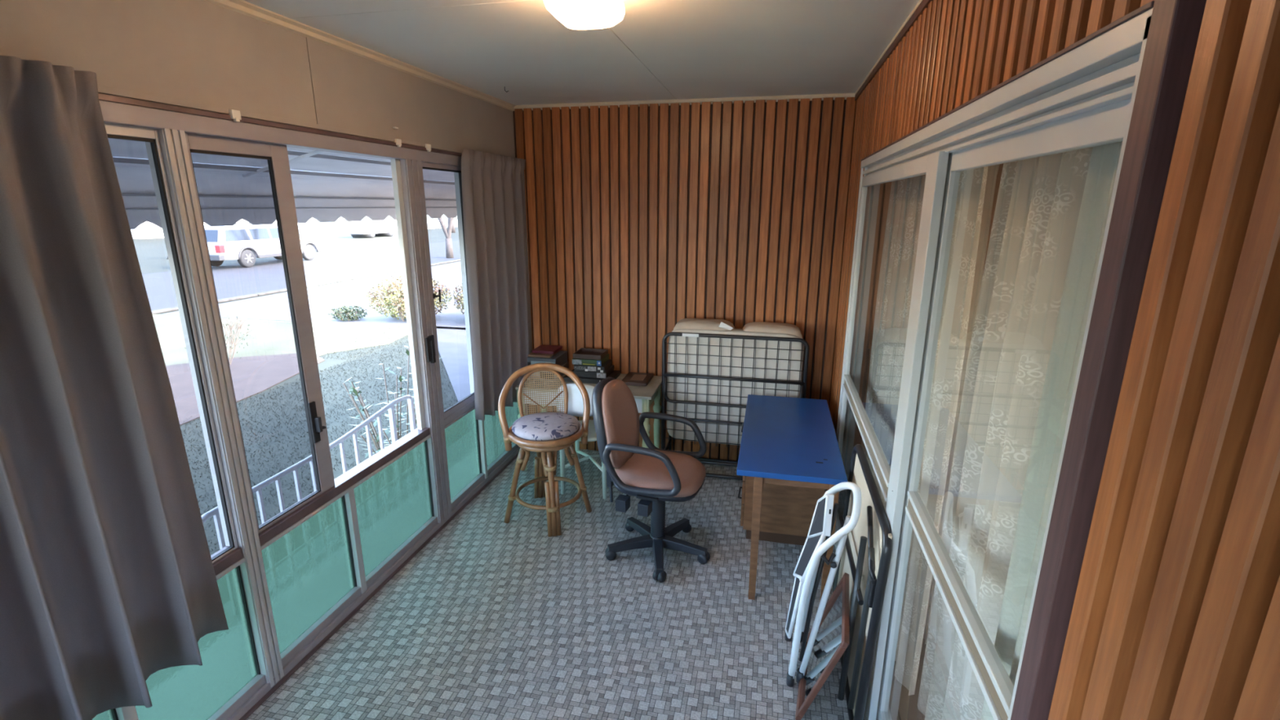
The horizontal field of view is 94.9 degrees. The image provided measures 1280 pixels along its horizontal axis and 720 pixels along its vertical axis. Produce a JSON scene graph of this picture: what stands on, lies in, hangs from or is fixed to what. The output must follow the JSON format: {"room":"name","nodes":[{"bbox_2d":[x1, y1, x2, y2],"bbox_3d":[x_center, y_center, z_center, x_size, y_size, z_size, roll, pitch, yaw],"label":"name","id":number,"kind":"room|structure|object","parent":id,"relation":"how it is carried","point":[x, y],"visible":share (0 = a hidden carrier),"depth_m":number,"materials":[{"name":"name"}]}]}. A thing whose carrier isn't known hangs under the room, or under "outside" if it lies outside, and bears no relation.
{"room":"sunroom","nodes":[
{"label":"sunroom","id":0,"kind":"room"},
{"bbox_2d":[0,0,515,157],"bbox_3d":[-1.693,-0.914,1.448,0.100,0.406,6.443,3,15,12],"label":"wall","id":1,"kind":"structure","parent":0,"point":[202,51],"depth_m":2.16,"materials":[{"name":"beige paint"}]},
{"bbox_2d":[107,137,457,229],"bbox_3d":[-1.918,-1.010,3.147,1.230,0.590,11.600,3,15,12],"label":"awning","id":2,"kind":"object","parent":1,"relation":"attached to","point":[327,186],"visible":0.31,"depth_m":3.72,"materials":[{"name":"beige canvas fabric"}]},
{"bbox_2d":[97,93,528,719],"bbox_3d":[-1.679,0.385,1.812,0.113,2.299,6.293,3,15,12],"label":"window","id":3,"kind":"structure","parent":1,"relation":"in","point":[171,122],"depth_m":2.33,"materials":[{"name":"brown metal"}]},
{"bbox_2d":[0,55,228,719],"bbox_3d":[-1.646,0.239,1.378,0.149,1.872,1.167,3,15,12],"label":"curtain","id":4,"kind":"object","parent":3,"relation":"hanging from","point":[108,582],"visible":1,"depth_m":1.66,"materials":[{"name":"grey fabric"}]},
{"bbox_2d":[92,122,266,719],"bbox_3d":[-1.694,0.416,1.745,0.077,2.180,0.945,3,15,12],"label":"window","id":5,"kind":"structure","parent":3,"relation":"attached to","point":[228,675],"depth_m":2.21,"materials":[{"name":"brown metal"}]},
{"bbox_2d":[97,84,462,153],"bbox_3d":[-1.387,-0.999,2.546,0.024,0.044,4.093,3,15,12],"label":"track","id":6,"kind":"object","parent":3,"relation":"attached to","point":[235,114],"visible":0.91,"depth_m":2.19,"materials":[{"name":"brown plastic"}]},
{"bbox_2d":[185,133,437,667],"bbox_3d":[-1.415,0.118,2.882,0.105,2.180,1.360,3,15,12],"label":"window","id":7,"kind":"structure","parent":3,"relation":"attached to","point":[322,552],"depth_m":2.76,"materials":[{"name":"brown metal"}]},
{"bbox_2d":[421,161,484,509],"bbox_3d":[-1.195,-0.124,3.804,0.117,2.180,0.482,3,15,12],"label":"window","id":8,"kind":"structure","parent":3,"relation":"attached to","point":[460,424],"depth_m":3.97,"materials":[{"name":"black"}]},
{"bbox_2d":[453,172,519,478],"bbox_3d":[-1.084,-0.271,4.372,0.077,2.185,0.710,3,15,12],"label":"window","id":9,"kind":"structure","parent":3,"relation":"attached to","point":[492,449],"depth_m":4.32,"materials":[{"name":"black"}]},
{"bbox_2d":[461,148,532,420],"bbox_3d":[-0.982,-0.489,4.176,0.101,1.844,0.988,3,15,12],"label":"curtain","id":10,"kind":"object","parent":3,"relation":"hanging from","point":[493,185],"visible":0.92,"depth_m":4.04,"materials":[{"name":"grey fabric"}]},
{"bbox_2d":[204,0,515,111],"bbox_3d":[-1.627,-1.096,1.411,0.044,0.036,6.293,3,15,12],"label":"trim","id":11,"kind":"structure","parent":1,"relation":"attached to","point":[242,6],"depth_m":2.64,"materials":[{"name":"beige wood"}]},
{"bbox_2d":[243,0,919,105],"bbox_3d":[-0.452,-1.067,1.146,2.632,0.050,6.493,3,15,12],"label":"ceiling","id":12,"kind":"structure","parent":0,"point":[660,50],"depth_m":2.65,"materials":[{"name":"white paint"}]},
{"bbox_2d":[543,0,625,30],"bbox_3d":[-0.178,-1.182,1.937,0.234,0.130,0.234,3,15,12],"label":"ceiling lamp","id":13,"kind":"object","parent":12,"relation":"attached to","point":[580,15],"visible":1,"depth_m":1.89,"materials":[{"name":"beige glass"}]},
{"bbox_2d":[245,448,925,719],"bbox_3d":[1.673,1.660,1.743,6.681,0.120,7.200,3,15,12],"label":"floor","id":14,"kind":"structure","parent":0,"point":[492,619],"depth_m":2.84,"materials":[{"name":"grey tile"}]},
{"bbox_2d":[497,362,591,537],"bbox_3d":[-0.600,0.548,3.772,0.504,0.998,0.504,9,17,31],"label":"bar stool","id":15,"kind":"object","parent":14,"relation":"on","point":[544,433],"visible":1,"depth_m":3.72,"materials":[{"name":"wicker"}]},
{"bbox_2d":[556,382,606,498],"bbox_3d":[-0.366,0.518,4.175,0.390,0.848,0.420,3,15,12],"label":"chair","id":16,"kind":"object","parent":14,"relation":"on","point":[575,403],"visible":0.3,"depth_m":4.00,"materials":[{"name":"white paint"}]},
{"bbox_2d":[515,373,662,471],"bbox_3d":[-0.369,0.497,4.555,1.038,0.690,0.530,3,15,12],"label":"table","id":17,"kind":"object","parent":14,"relation":"on","point":[644,396],"visible":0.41,"depth_m":4.35,"materials":[{"name":"white paint"}]},
{"bbox_2d":[529,362,568,380],"bbox_3d":[-0.719,0.081,4.628,0.230,0.075,0.281,3,15,12],"label":"box","id":18,"kind":"object","parent":17,"relation":"on","point":[566,365],"visible":0.33,"depth_m":4.50,"materials":[{"name":"grey"}]},
{"bbox_2d":[527,350,567,365],"bbox_3d":[-0.725,-0.003,4.622,0.230,0.089,0.273,3,15,12],"label":"box","id":19,"kind":"object","parent":18,"relation":"on","point":[560,357],"visible":0.52,"depth_m":4.51,"materials":[{"name":"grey cardboard"}]},
{"bbox_2d":[528,349,560,357],"bbox_3d":[-0.749,-0.057,4.615,0.180,0.016,0.230,3,15,12],"label":"box","id":20,"kind":"object","parent":19,"relation":"on","point":[531,354],"visible":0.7,"depth_m":4.52,"materials":[{"name":"brown cardboard"}]},
{"bbox_2d":[531,344,562,354],"bbox_3d":[-0.732,-0.084,4.641,0.180,0.022,0.200,3,15,12],"label":"box","id":21,"kind":"object","parent":20,"relation":"on","point":[543,348],"visible":1,"depth_m":4.61,"materials":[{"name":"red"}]},
{"bbox_2d":[563,368,620,383],"bbox_3d":[-0.367,0.124,4.547,0.375,0.035,0.281,3,15,12],"label":"box","id":22,"kind":"object","parent":17,"relation":"on","point":[615,374],"visible":0.35,"depth_m":4.44,"materials":[{"name":"black"}]},
{"bbox_2d":[573,364,614,378],"bbox_3d":[-0.354,0.083,4.538,0.260,0.047,0.231,3,15,12],"label":"box","id":23,"kind":"object","parent":22,"relation":"on","point":[579,373],"visible":0.59,"depth_m":4.44,"materials":[{"name":"black"}]},
{"bbox_2d":[573,359,612,372],"bbox_3d":[-0.359,0.038,4.527,0.240,0.044,0.232,3,15,12],"label":"box","id":24,"kind":"object","parent":23,"relation":"on","point":[608,363],"visible":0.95,"depth_m":4.43,"materials":[{"name":"black"}]},
{"bbox_2d":[572,353,608,365],"bbox_3d":[-0.377,-0.007,4.524,0.230,0.043,0.222,3,15,12],"label":"box","id":25,"kind":"object","parent":24,"relation":"on","point":[575,361],"visible":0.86,"depth_m":4.43,"materials":[{"name":"green"}]},
{"bbox_2d":[572,359,582,364],"bbox_3d":[-0.477,0.015,4.437,0.075,0.039,0.001,3,15,12],"label":"picture","id":26,"kind":"object","parent":25,"relation":"attached to","point":[577,362],"depth_m":4.44},
{"bbox_2d":[573,347,608,359],"bbox_3d":[-0.380,-0.049,4.526,0.220,0.034,0.200,3,15,12],"label":"wooden tray","id":27,"kind":"object","parent":25,"relation":"on","point":[583,353],"visible":1,"depth_m":4.54,"materials":[{"name":"brown wood"}]},
{"bbox_2d":[587,366,595,371],"bbox_3d":[-0.362,0.067,4.414,0.065,0.034,0.001,3,15,12],"label":"picture","id":28,"kind":"object","parent":24,"relation":"attached to","point":[589,368],"depth_m":4.41},
{"bbox_2d":[596,373,605,377],"bbox_3d":[-0.291,0.117,4.411,0.070,0.038,0.001,3,15,12],"label":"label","id":29,"kind":"object","parent":23,"relation":"attached to","point":[598,375],"depth_m":4.41,"materials":[{"name":"white paper"}]},
{"bbox_2d":[622,372,653,386],"bbox_3d":[-0.020,0.144,4.488,0.200,0.028,0.270,3,15,12],"label":"box","id":30,"kind":"object","parent":17,"relation":"on","point":[637,379],"visible":0.92,"depth_m":4.44,"materials":[{"name":"brown"}]},
{"bbox_2d":[591,377,710,582],"bbox_3d":[0.089,0.633,3.377,0.683,1.027,0.607,7,16,23],"label":"office chair","id":31,"kind":"object","parent":14,"relation":"on","point":[655,476],"visible":1,"depth_m":3.31,"materials":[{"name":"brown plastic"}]},
{"bbox_2d":[661,318,808,479],"bbox_3d":[0.682,0.289,4.318,1.007,1.184,0.378,3,15,12],"label":"bed","id":32,"kind":"object","parent":14,"relation":"on","point":[713,366],"visible":0.74,"depth_m":4.15,"materials":[{"name":"black paint"}]},
{"bbox_2d":[736,394,847,602],"bbox_3d":[0.854,0.755,3.505,0.539,0.731,1.225,3,15,12],"label":"desk","id":33,"kind":"object","parent":14,"relation":"on","point":[789,454],"visible":0.91,"depth_m":3.38,"materials":[{"name":"blue laminate"}]},
{"bbox_2d":[795,572,848,719],"bbox_3d":[0.775,1.193,2.478,0.170,0.402,0.476,5,16,18],"label":"folding chair","id":34,"kind":"object","parent":14,"relation":"on","point":[832,639],"visible":0.76,"depth_m":2.42,"materials":[{"name":"brown wood"}]},
{"bbox_2d":[784,481,861,687],"bbox_3d":[0.759,0.898,2.502,0.232,0.963,0.343,3,15,12],"label":"step stool","id":35,"kind":"object","parent":14,"relation":"on","point":[807,572],"visible":0.98,"depth_m":2.40,"materials":[{"name":"white paint"}]},
{"bbox_2d":[832,444,892,719],"bbox_3d":[0.927,0.929,2.571,0.104,0.903,0.894,3,15,12],"label":"table","id":36,"kind":"object","parent":14,"relation":"on","point":[866,555],"visible":0.91,"depth_m":2.30,"materials":[{"name":"black painted steel"},{"name":"cream painted board"}]},
{"bbox_2d":[512,97,856,461],"bbox_3d":[0.235,-0.470,4.481,2.632,2.800,0.054,3,15,12],"label":"wall","id":37,"kind":"structure","parent":0,"point":[644,220],"depth_m":4.30,"materials":[{"name":"brown wood"}]},
{"bbox_2d":[513,93,854,111],"bbox_3d":[0.245,-1.804,4.115,2.452,0.034,0.038,3,15,12],"label":"trim","id":38,"kind":"structure","parent":37,"relation":"attached to","point":[846,95],"depth_m":4.07,"materials":[{"name":"beige"}]},
{"bbox_2d":[856,163,1003,444],"bbox_3d":[2.838,-0.827,6.511,6.711,3.390,5.057,3,15,12],"label":"wall","id":39,"kind":"structure","parent":0,"point":[885,188],"depth_m":4.15,"materials":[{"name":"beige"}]},
{"bbox_2d":[923,164,999,644],"bbox_3d":[1.420,0.105,2.947,0.075,2.206,1.134,3,15,12],"label":"drape","id":40,"kind":"object","parent":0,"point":[993,171],"visible":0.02,"depth_m":2.32,"materials":[{"name":"beige fabric"}]},
{"bbox_2d":[826,0,1279,719],"bbox_3d":[0.765,0.383,1.244,0.075,2.800,6.493,3,15,12],"label":"wall","id":41,"kind":"structure","parent":0,"point":[1175,613],"depth_m":0.68,"materials":[{"name":"brown wood"}]},
{"bbox_2d":[854,0,922,95],"bbox_3d":[0.743,-0.966,0.895,0.042,0.014,6.293,3,15,12],"label":"trim","id":42,"kind":"structure","parent":41,"relation":"attached to","point":[920,1],"depth_m":2.59,"materials":[{"name":"beige wood"}]},
{"bbox_2d":[854,0,933,100],"bbox_3d":[0.744,-0.944,0.900,0.040,0.031,6.293,3,15,12],"label":"trim","id":43,"kind":"structure","parent":41,"relation":"attached to","point":[924,4],"depth_m":2.52,"materials":[{"name":"brown wood"}]},
{"bbox_2d":[834,0,1206,719],"bbox_3d":[1.003,0.287,2.305,0.106,2.246,2.812,3,15,12],"label":"window frame","id":44,"kind":"structure","parent":41,"relation":"in","point":[1126,81],"depth_m":1.01,"materials":[{"name":"metal"}]},
{"bbox_2d":[861,166,988,695],"bbox_3d":[1.260,0.150,2.833,0.099,2.156,1.526,3,15,12],"label":"lace curtain","id":45,"kind":"object","parent":44,"relation":"hanging from","point":[896,274],"visible":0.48,"depth_m":2.35,"materials":[{"name":"beige fabric"}]},
{"bbox_2d":[917,146,1093,719],"bbox_3d":[1.035,0.475,1.594,0.097,2.156,1.067,3,15,12],"label":"lace curtain","id":46,"kind":"object","parent":44,"relation":"hanging from","point":[1039,198],"visible":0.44,"depth_m":1.73,"materials":[{"name":"beige fabric"}]},
{"bbox_2d":[980,141,1122,719],"bbox_3d":[0.834,0.566,1.190,0.065,2.206,0.414,3,15,12],"label":"drape","id":47,"kind":"object","parent":44,"relation":"hanging from","point":[1064,359],"visible":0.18,"depth_m":1.20,"materials":[{"name":"beige fabric"}]},
{"label":"outside","id":48,"kind":"structure","parent":0,"visible":0},
{"bbox_2d":[152,314,408,365],"bbox_3d":[-10.653,1.957,2.458,7.600,0.006,23.000,3,15,12],"label":"lawn","id":49,"kind":"structure","parent":48,"point":[268,337],"depth_m":11.62,"materials":[{"name":"white"}]},
{"bbox_2d":[165,353,324,425],"bbox_3d":[-6.832,0.538,7.874,3.200,0.012,5.600,3,15,12],"label":"driveway","id":50,"kind":"structure","parent":49,"relation":"on","point":[251,375],"depth_m":8.94,"materials":[{"name":"concrete"}]},
{"bbox_2d":[183,315,253,364],"bbox_3d":[-6.734,-0.329,9.457,0.860,0.890,0.948,3,15,12],"label":"dry shrub","id":51,"kind":"object","parent":50,"relation":"on","point":[240,321],"visible":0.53,"depth_m":9.60,"materials":[{"name":"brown plant"}]},
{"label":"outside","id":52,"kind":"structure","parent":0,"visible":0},
{"bbox_2d":[299,213,457,225],"bbox_3d":[-76.858,-14.986,66.900,60.000,0.300,220.000,3,15,12],"label":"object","id":53,"kind":"structure","parent":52,"point":[311,221],"depth_m":101.58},
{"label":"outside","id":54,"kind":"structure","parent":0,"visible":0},
{"bbox_2d":[162,261,465,329],"bbox_3d":[-3.854,-3.116,21.800,11.300,0.010,19.000,3,15,12],"label":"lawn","id":55,"kind":"structure","parent":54,"point":[322,299],"depth_m":15.48,"materials":[{"name":"concrete"}]},
{"bbox_2d":[328,305,367,321],"bbox_3d":[-6.633,-1.063,13.350,0.904,0.375,0.726,3,15,12],"label":"shrub","id":56,"kind":"object","parent":55,"relation":"on","point":[341,313],"visible":1,"depth_m":13.23,"materials":[{"name":"green plant"}]},
{"bbox_2d":[366,274,452,321],"bbox_3d":[-5.267,-1.438,13.418,2.041,1.074,1.603,3,15,12],"label":"bush","id":57,"kind":"object","parent":55,"relation":"on","point":[396,297],"visible":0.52,"depth_m":13.16,"materials":[{"name":"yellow plant"}]},
{"bbox_2d":[452,283,464,315],"bbox_3d":[-3.288,-1.410,13.223,1.855,1.095,1.615,7,16,25],"label":"bush","id":58,"kind":"object","parent":55,"relation":"on","point":[459,299],"visible":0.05,"depth_m":12.96,"materials":[{"name":"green plant"}]},
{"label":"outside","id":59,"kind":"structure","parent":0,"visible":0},
{"bbox_2d":[133,222,459,555],"bbox_3d":[-24.772,-5.380,30.833,58.000,0.300,110.000,3,15,12],"label":"ground","id":60,"kind":"structure","parent":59,"point":[152,253],"depth_m":7.55,"materials":[{"name":"grey gravel"}]},
{"bbox_2d":[130,218,299,239],"bbox_3d":[-40.603,-13.720,52.454,11.000,4.760,17.200,3,15,12],"label":"house","id":61,"kind":"structure","parent":60,"relation":"on","point":[147,229],"depth_m":45.16,"materials":[{"name":"grey"}]},
{"bbox_2d":[151,258,460,314],"bbox_3d":[-10.024,-3.061,21.438,0.220,0.060,41.585,3,15,12],"label":"kerb","id":62,"kind":"object","parent":60,"relation":"on","point":[173,308],"visible":0.33,"depth_m":17.82,"materials":[{"name":"white concrete"}]},
{"bbox_2d":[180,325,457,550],"bbox_3d":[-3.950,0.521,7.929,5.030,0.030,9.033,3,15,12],"label":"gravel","id":63,"kind":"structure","parent":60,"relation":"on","point":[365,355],"depth_m":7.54,"materials":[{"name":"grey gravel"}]},
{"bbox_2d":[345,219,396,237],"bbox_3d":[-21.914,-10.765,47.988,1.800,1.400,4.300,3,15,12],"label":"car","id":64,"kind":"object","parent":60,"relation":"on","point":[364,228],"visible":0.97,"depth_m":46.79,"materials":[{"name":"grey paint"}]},
{"bbox_2d":[297,218,457,237],"bbox_3d":[-24.567,-13.231,58.129,0.150,1.000,37.500,3,15,12],"label":"picket fence","id":65,"kind":"object","parent":60,"relation":"on","point":[431,224],"visible":0.3,"depth_m":50.27,"materials":[{"name":"grey paint"}]},
{"bbox_2d":[342,345,442,457],"bbox_3d":[-2.244,0.540,5.455,0.764,1.265,1.111,3,15,12],"label":"plant","id":66,"kind":"object","parent":60,"relation":"on","point":[362,408],"visible":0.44,"depth_m":5.41,"materials":[{"name":"green plant"}]},
{"bbox_2d":[451,217,455,232],"bbox_3d":[-18.207,-15.816,54.968,4.597,7.637,2.911,-12,19,-38],"label":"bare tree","id":67,"kind":"object","parent":60,"relation":"on","point":[453,230],"visible":0.02,"depth_m":55.78,"materials":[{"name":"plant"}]},
{"bbox_3d":[-1.661,1.326,4.125,0.729,0.420,4.000,3,15,12],"label":"porch","id":68,"kind":"object","parent":60,"relation":"on","visible":0},
{"bbox_2d":[201,395,416,549],"bbox_3d":[-1.994,0.824,3.794,0.032,0.717,1.874,3,15,12],"label":"porch railing","id":69,"kind":"object","parent":68,"relation":"on","point":[215,512],"visible":0.48,"depth_m":3.78,"materials":[{"name":"white metal"}]},
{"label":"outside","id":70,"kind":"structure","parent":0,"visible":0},
{"bbox_2d":[436,326,470,401],"bbox_3d":[-3.084,0.162,9.342,4.450,0.010,6.200,3,15,12],"label":"path","id":71,"kind":"structure","parent":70,"point":[451,343],"depth_m":10.12,"materials":[{"name":"concrete"}]},
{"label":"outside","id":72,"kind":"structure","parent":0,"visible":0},
{"bbox_2d":[142,240,460,311],"bbox_3d":[-12.820,-4.826,28.202,8.300,0.020,110.000,3,15,12],"label":"road","id":73,"kind":"structure","parent":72,"point":[233,280],"depth_m":22.49,"materials":[{"name":"grey asphalt"}]},
{"bbox_2d":[204,222,324,267],"bbox_3d":[-16.773,-5.148,25.791,1.929,1.812,5.677,3,15,12],"label":"car","id":74,"kind":"object","parent":73,"relation":"on","point":[244,242],"visible":0.74,"depth_m":24.36,"materials":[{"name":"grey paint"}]},
{"bbox_2d":[214,244,225,253],"bbox_3d":[-16.558,-4.375,23.154,0.232,0.300,0.230,3,15,12],"label":"tail light","id":75,"kind":"object","parent":74,"relation":"attached to","point":[218,248],"depth_m":23.07,"materials":[{"name":"red plastic"}]},
{"bbox_2d":[437,216,453,257],"bbox_3d":[-9.035,-8.844,28.780,5.172,7.513,3.167,-5,16,-20],"label":"bare tree","id":76,"kind":"object","parent":73,"relation":"on","point":[449,249],"visible":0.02,"depth_m":28.69,"materials":[{"name":"grey plant"}]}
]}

